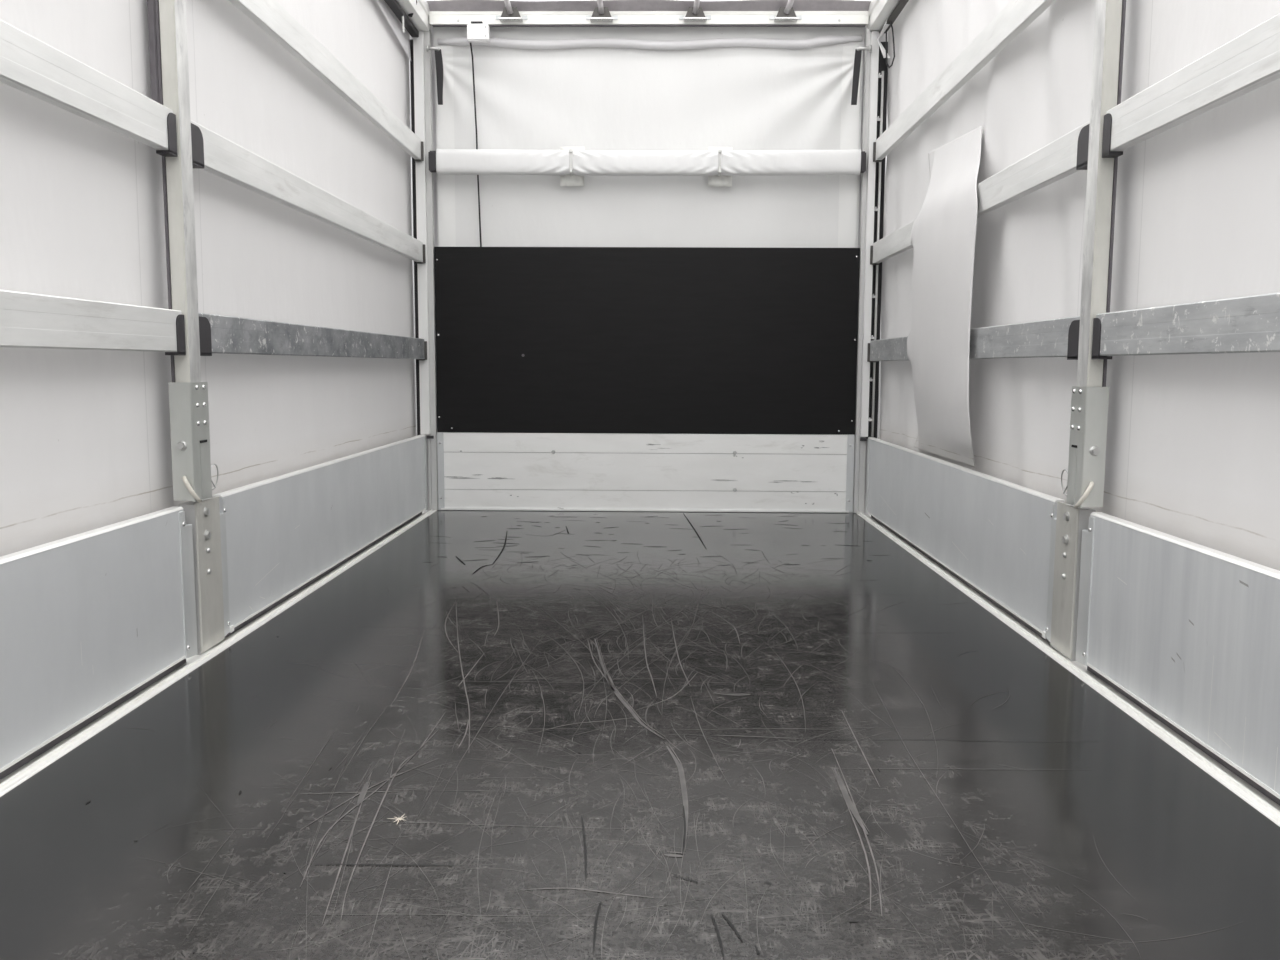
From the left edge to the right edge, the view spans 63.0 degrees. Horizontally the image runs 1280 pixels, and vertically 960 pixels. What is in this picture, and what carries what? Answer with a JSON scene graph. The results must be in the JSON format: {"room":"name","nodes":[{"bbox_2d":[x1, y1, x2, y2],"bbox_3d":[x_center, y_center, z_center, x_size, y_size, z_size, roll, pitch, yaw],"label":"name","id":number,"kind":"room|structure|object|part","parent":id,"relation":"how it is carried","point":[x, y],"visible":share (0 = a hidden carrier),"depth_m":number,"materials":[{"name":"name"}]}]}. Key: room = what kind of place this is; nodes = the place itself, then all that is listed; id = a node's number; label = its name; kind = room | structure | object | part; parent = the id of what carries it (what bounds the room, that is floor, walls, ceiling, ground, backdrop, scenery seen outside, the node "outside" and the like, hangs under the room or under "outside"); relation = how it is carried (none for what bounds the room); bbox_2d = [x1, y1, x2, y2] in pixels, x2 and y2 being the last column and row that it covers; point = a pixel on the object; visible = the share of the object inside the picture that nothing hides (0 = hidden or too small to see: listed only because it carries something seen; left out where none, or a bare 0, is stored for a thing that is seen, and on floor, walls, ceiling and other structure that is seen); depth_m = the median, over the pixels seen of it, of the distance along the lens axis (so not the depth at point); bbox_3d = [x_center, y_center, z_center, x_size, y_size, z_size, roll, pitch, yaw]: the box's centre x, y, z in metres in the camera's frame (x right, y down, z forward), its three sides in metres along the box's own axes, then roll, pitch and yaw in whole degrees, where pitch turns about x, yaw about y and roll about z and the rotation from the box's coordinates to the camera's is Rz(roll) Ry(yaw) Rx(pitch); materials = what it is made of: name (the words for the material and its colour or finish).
{"room":"cargo space","nodes":[
{"label":"cargo space","id":0,"kind":"room"},
{"bbox_2d":[0,0,415,556],"bbox_3d":[-1.200,-0.838,2.824,0.017,2.500,5.080,0,6,1],"label":"wall","id":1,"kind":"structure","parent":0,"point":[85,435],"depth_m":2.90,"materials":[{"name":"white fabric"}]},
{"bbox_2d":[0,510,436,796],"bbox_3d":[-1.151,0.437,2.967,0.118,0.035,5.090,0,6,1],"label":"floor edge trim","id":2,"kind":"structure","parent":1,"relation":"attached to","point":[48,757],"depth_m":2.48,"materials":[{"name":"metal"}]},
{"bbox_2d":[0,507,197,779],"bbox_3d":[-1.176,0.389,1.553,0.047,0.412,2.248,0,6,1],"label":"panel","id":3,"kind":"object","parent":2,"relation":"on","point":[90,620],"visible":1,"depth_m":2.17,"materials":[{"name":"metal"}]},
{"bbox_2d":[147,0,224,654],"bbox_3d":[-1.147,-0.745,2.619,0.078,2.400,0.180,0,6,1],"label":"support post","id":4,"kind":"object","parent":2,"relation":"on","point":[167,23],"visible":0.97,"depth_m":2.61,"materials":[{"name":"metal"}]},
{"bbox_2d":[0,19,177,156],"bbox_3d":[-1.162,-0.721,1.427,0.033,0.109,2.239,0,6,1],"label":"side lath","id":5,"kind":"object","parent":4,"relation":"attached to","point":[29,65],"visible":1,"depth_m":2.13,"materials":[{"name":"metal"}]},
{"bbox_2d":[0,290,185,354],"bbox_3d":[-1.164,-0.243,1.479,0.033,0.110,2.239,0,6,1],"label":"side lath","id":6,"kind":"object","parent":4,"relation":"attached to","point":[27,320],"visible":1,"depth_m":2.14,"materials":[{"name":"metal"}]},
{"bbox_3d":[-1.131,0.246,2.747,0.006,0.392,0.138,0,6,1],"label":"foot plate","id":7,"kind":"part","parent":4,"relation":"part of","materials":[{"name":"metal"}]},
{"bbox_2d":[191,120,425,263],"bbox_3d":[-1.117,-0.994,3.924,0.042,0.109,2.628,0,6,1],"label":"side lath","id":8,"kind":"object","parent":4,"relation":"attached to","point":[213,153],"visible":0.97,"depth_m":3.33,"materials":[{"name":"metal"}]},
{"bbox_2d":[198,313,426,359],"bbox_3d":[-1.119,-0.516,3.976,0.042,0.110,2.628,0,6,1],"label":"side lath","id":9,"kind":"object","parent":4,"relation":"attached to","point":[222,334],"visible":0.95,"depth_m":3.38,"materials":[{"name":"metal"}]},
{"bbox_2d":[229,0,423,161],"bbox_3d":[-1.115,-1.490,3.869,0.042,0.111,2.628,0,6,1],"label":"side lath","id":10,"kind":"object","parent":4,"relation":"attached to","point":[270,16],"visible":1,"depth_m":3.70,"materials":[{"name":"metal"}]},
{"bbox_2d":[212,435,427,637],"bbox_3d":[-1.135,0.111,4.100,0.047,0.412,2.563,0,6,1],"label":"panel","id":11,"kind":"object","parent":2,"relation":"on","point":[281,534],"visible":0.92,"depth_m":3.55,"materials":[{"name":"metal"}]},
{"bbox_2d":[410,29,437,509],"bbox_3d":[-1.093,-1.034,5.276,0.102,2.392,0.069,0,6,1],"label":"post","id":12,"kind":"object","parent":2,"relation":"on","point":[420,62],"visible":0.95,"depth_m":5.25,"materials":[{"name":"paint"}]},
{"bbox_2d":[426,45,442,104],"bbox_3d":[-1.009,-1.990,5.127,0.081,0.279,0.032,0,6,1],"label":"strap","id":13,"kind":"object","parent":12,"relation":"hanging from","point":[438,54],"visible":1,"depth_m":5.13,"materials":[{"name":"black fabric"}]},
{"bbox_2d":[428,149,865,175],"bbox_3d":[0.033,-1.572,5.166,2.159,0.125,0.080,0,6,1],"label":"crossbar","id":14,"kind":"object","parent":12,"relation":"attached to","point":[441,161],"visible":1,"depth_m":5.14,"materials":[{"name":"white fabric"}]},
{"bbox_2d":[560,147,583,185],"bbox_3d":[-0.339,-1.568,5.222,0.120,0.192,0.004,0,6,1],"label":"white patch","id":15,"kind":"object","parent":14,"relation":"attached to","point":[565,180],"visible":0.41,"depth_m":5.23,"materials":[{"name":"fabric"}]},
{"bbox_2d":[708,147,731,185],"bbox_3d":[0.400,-1.563,5.210,0.120,0.192,0.004,0,6,1],"label":"bracket","id":16,"kind":"object","parent":14,"relation":"attached to","point":[715,180],"visible":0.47,"depth_m":5.21,"materials":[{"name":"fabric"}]},
{"bbox_2d":[376,0,431,59],"bbox_3d":[-1.123,-1.929,2.688,0.108,0.260,5.050,0,6,1],"label":"trim","id":17,"kind":"structure","parent":1,"relation":"attached to","point":[406,18],"depth_m":4.91,"materials":[{"name":"metal"}]},
{"bbox_2d":[0,510,1279,959],"bbox_3d":[-0.010,0.449,2.917,2.164,0.031,5.025,0,6,1],"label":"floor","id":18,"kind":"structure","parent":0,"point":[491,734],"depth_m":1.88,"materials":[{"name":"black wood"}]},
{"bbox_2d":[437,432,854,512],"bbox_3d":[0.026,-0.040,5.393,2.142,0.402,0.046,0,6,1],"label":"board","id":19,"kind":"object","parent":18,"relation":"on","point":[659,472],"visible":1,"depth_m":5.38,"materials":[{"name":"white wood"}]},
{"bbox_2d":[409,26,887,514],"bbox_3d":[0.037,-1.071,5.327,2.400,2.530,0.062,0,6,1],"label":"wall","id":20,"kind":"structure","parent":0,"point":[590,98],"depth_m":5.25,"materials":[{"name":"white fabric"}]},
{"bbox_2d":[434,247,859,434],"bbox_3d":[0.030,-0.706,5.316,2.144,0.938,0.025,0,6,1],"label":"plywood panel","id":21,"kind":"object","parent":20,"relation":"attached to","point":[668,340],"visible":1,"depth_m":5.30,"materials":[{"name":"wood"}]},
{"bbox_2d":[427,0,870,26],"bbox_3d":[0.041,-2.274,5.111,2.170,0.104,0.140,0,6,1],"label":"header beam","id":22,"kind":"structure","parent":20,"relation":"attached to","point":[443,13],"depth_m":5.08,"materials":[{"name":"metal"}]},
{"bbox_2d":[467,21,489,246],"bbox_3d":[-0.789,-1.697,5.176,0.105,1.071,0.121,0,6,1],"label":"junction box","id":23,"kind":"object","parent":22,"relation":"attached to","point":[477,31],"visible":0.98,"depth_m":5.07,"materials":[{"name":"white plastic"}]},
{"bbox_2d":[504,0,512,13],"bbox_3d":[-0.677,-2.068,2.621,0.047,0.156,4.921,0,6,1],"label":"pole","id":24,"kind":"object","parent":22,"relation":"on","point":[507,2],"visible":1,"depth_m":5.03,"materials":[{"name":"silver metal"}]},
{"bbox_2d":[597,0,603,13],"bbox_3d":[-0.231,-2.066,2.614,0.035,0.156,4.921,0,6,1],"label":"pole","id":25,"kind":"object","parent":22,"relation":"on","point":[599,2],"visible":1,"depth_m":5.02,"materials":[{"name":"silver metal"}]},
{"bbox_2d":[693,0,699,13],"bbox_3d":[0.235,-2.063,2.606,0.039,0.156,4.920,0,6,1],"label":"pole","id":26,"kind":"object","parent":22,"relation":"on","point":[696,2],"visible":1,"depth_m":5.01,"materials":[{"name":"silver metal"}]},
{"bbox_2d":[784,0,793,13],"bbox_3d":[0.684,-2.060,2.600,0.056,0.156,4.921,0,6,1],"label":"pole","id":27,"kind":"object","parent":22,"relation":"on","point":[790,2],"visible":1,"depth_m":5.01,"materials":[{"name":"silver metal"}]},
{"bbox_2d":[438,35,861,49],"bbox_3d":[0.046,-2.170,5.175,2.102,0.071,0.048,0,6,1],"label":"rolled hem","id":28,"kind":"object","parent":20,"relation":"attached to","point":[820,40],"visible":0.96,"depth_m":5.16,"materials":[{"name":"fabric"}]},
{"bbox_2d":[426,0,871,0],"bbox_3d":[0.002,-2.086,2.678,2.430,0.183,5.100,0,6,1],"label":"ceiling","id":29,"kind":"structure","parent":0,"point":[426,0],"depth_m":5.20,"materials":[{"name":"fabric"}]},
{"bbox_2d":[879,0,1279,570],"bbox_3d":[1.195,-0.823,2.786,0.045,2.500,5.080,0,6,1],"label":"wall","id":30,"kind":"structure","parent":0,"point":[1193,440],"depth_m":2.55,"materials":[{"name":"white fabric"}]},
{"bbox_2d":[866,0,908,36],"bbox_3d":[1.118,-1.975,2.647,0.095,0.140,5.050,0,6,1],"label":"trim","id":31,"kind":"structure","parent":30,"relation":"attached to","point":[879,11],"depth_m":4.88,"materials":[{"name":"metal"}]},
{"bbox_2d":[886,21,894,67],"bbox_3d":[1.172,-2.090,4.936,0.035,0.274,0.157,0,6,-2],"label":"cable loop","id":32,"kind":"object","parent":30,"relation":"hanging from","point":[890,21],"visible":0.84,"depth_m":4.88,"materials":[{"name":"black rubber"}]},
{"bbox_2d":[856,513,1279,826],"bbox_3d":[1.131,0.451,2.931,0.118,0.035,5.090,0,6,1],"label":"floor edge trim","id":33,"kind":"structure","parent":30,"relation":"attached to","point":[1245,791],"depth_m":2.37,"materials":[{"name":"metal"}]},
{"bbox_2d":[853,28,887,512],"bbox_3d":[1.165,-1.022,5.255,0.121,2.392,0.099,0,6,1],"label":"post","id":34,"kind":"object","parent":33,"relation":"on","point":[874,62],"visible":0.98,"depth_m":5.23,"materials":[{"name":"paint"}]},
{"bbox_2d":[851,45,871,104],"bbox_3d":[1.081,-1.977,5.095,0.092,0.279,0.032,0,6,1],"label":"strap","id":35,"kind":"object","parent":34,"relation":"hanging from","point":[857,60],"visible":1,"depth_m":5.10,"materials":[{"name":"black fabric"}]},
{"bbox_2d":[868,71,883,436],"bbox_3d":[1.182,-1.119,5.242,0.039,1.805,0.020,-5,8,-42],"label":"tube","id":36,"kind":"object","parent":34,"relation":"attached to","point":[881,76],"visible":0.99,"depth_m":5.25,"materials":[{"name":"metal"}]},
{"bbox_2d":[877,18,889,57],"bbox_3d":[1.176,-2.100,4.977,0.059,0.149,0.154,0,6,1],"label":"strip","id":37,"kind":"object","parent":34,"relation":"attached to","point":[886,25],"visible":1,"depth_m":5.02,"materials":[{"name":"white plastic"}]},
{"bbox_2d":[865,437,1064,642],"bbox_3d":[1.155,0.124,4.067,0.047,0.412,2.550,0,6,1],"label":"panel","id":38,"kind":"object","parent":33,"relation":"on","point":[997,536],"visible":0.96,"depth_m":3.53,"materials":[{"name":"metal"}]},
{"bbox_2d":[1050,0,1125,660],"bbox_3d":[1.124,-0.731,2.588,0.065,2.400,0.188,0,6,1],"label":"support post","id":39,"kind":"object","parent":33,"relation":"on","point":[1090,397],"visible":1,"depth_m":2.57,"materials":[{"name":"metal"}]},
{"bbox_2d":[873,0,1055,161],"bbox_3d":[1.147,-1.476,3.834,0.042,0.111,2.628,0,6,1],"label":"side lath","id":40,"kind":"object","parent":39,"relation":"attached to","point":[1017,15],"visible":1,"depth_m":3.66,"materials":[{"name":"metal"}]},
{"bbox_2d":[867,316,1079,361],"bbox_3d":[1.143,-0.502,3.941,0.042,0.110,2.628,0,6,1],"label":"side lath","id":41,"kind":"object","parent":39,"relation":"attached to","point":[1059,337],"visible":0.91,"depth_m":3.11,"materials":[{"name":"grey metal"}]},
{"bbox_2d":[870,121,1089,264],"bbox_3d":[1.145,-0.980,3.888,0.042,0.109,2.628,0,6,1],"label":"side lath","id":42,"kind":"object","parent":39,"relation":"attached to","point":[1067,155],"visible":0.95,"depth_m":3.05,"materials":[{"name":"metal"}]},
{"bbox_2d":[907,126,981,465],"bbox_3d":[1.153,-0.703,3.982,0.097,1.240,1.070,0,6,1],"label":"flap","id":43,"kind":"object","parent":42,"relation":"hanging from","point":[943,234],"visible":1,"depth_m":3.83,"materials":[{"name":"grey plastic"}]},
{"bbox_3d":[1.108,0.258,2.724,0.006,0.392,0.134,0,6,1],"label":"foot plate","id":44,"kind":"part","parent":39,"relation":"part of","materials":[{"name":"metal"}]},
{"bbox_2d":[1091,292,1279,358],"bbox_3d":[1.107,-0.229,1.443,0.033,0.110,2.239,0,6,1],"label":"side lath","id":45,"kind":"object","parent":39,"relation":"attached to","point":[1246,324],"visible":1,"depth_m":2.08,"materials":[{"name":"grey metal"}]},
{"bbox_2d":[1102,13,1279,157],"bbox_3d":[1.109,-0.707,1.391,0.033,0.109,2.239,0,6,1],"label":"side lath","id":46,"kind":"object","parent":39,"relation":"attached to","point":[1250,61],"visible":1,"depth_m":2.08,"materials":[{"name":"metal"}]},
{"bbox_2d":[1075,512,1279,805],"bbox_3d":[1.113,0.402,1.522,0.047,0.412,2.258,0,6,1],"label":"panel","id":47,"kind":"object","parent":33,"relation":"on","point":[1188,632],"visible":1,"depth_m":2.10,"materials":[{"name":"metal"}]}
]}

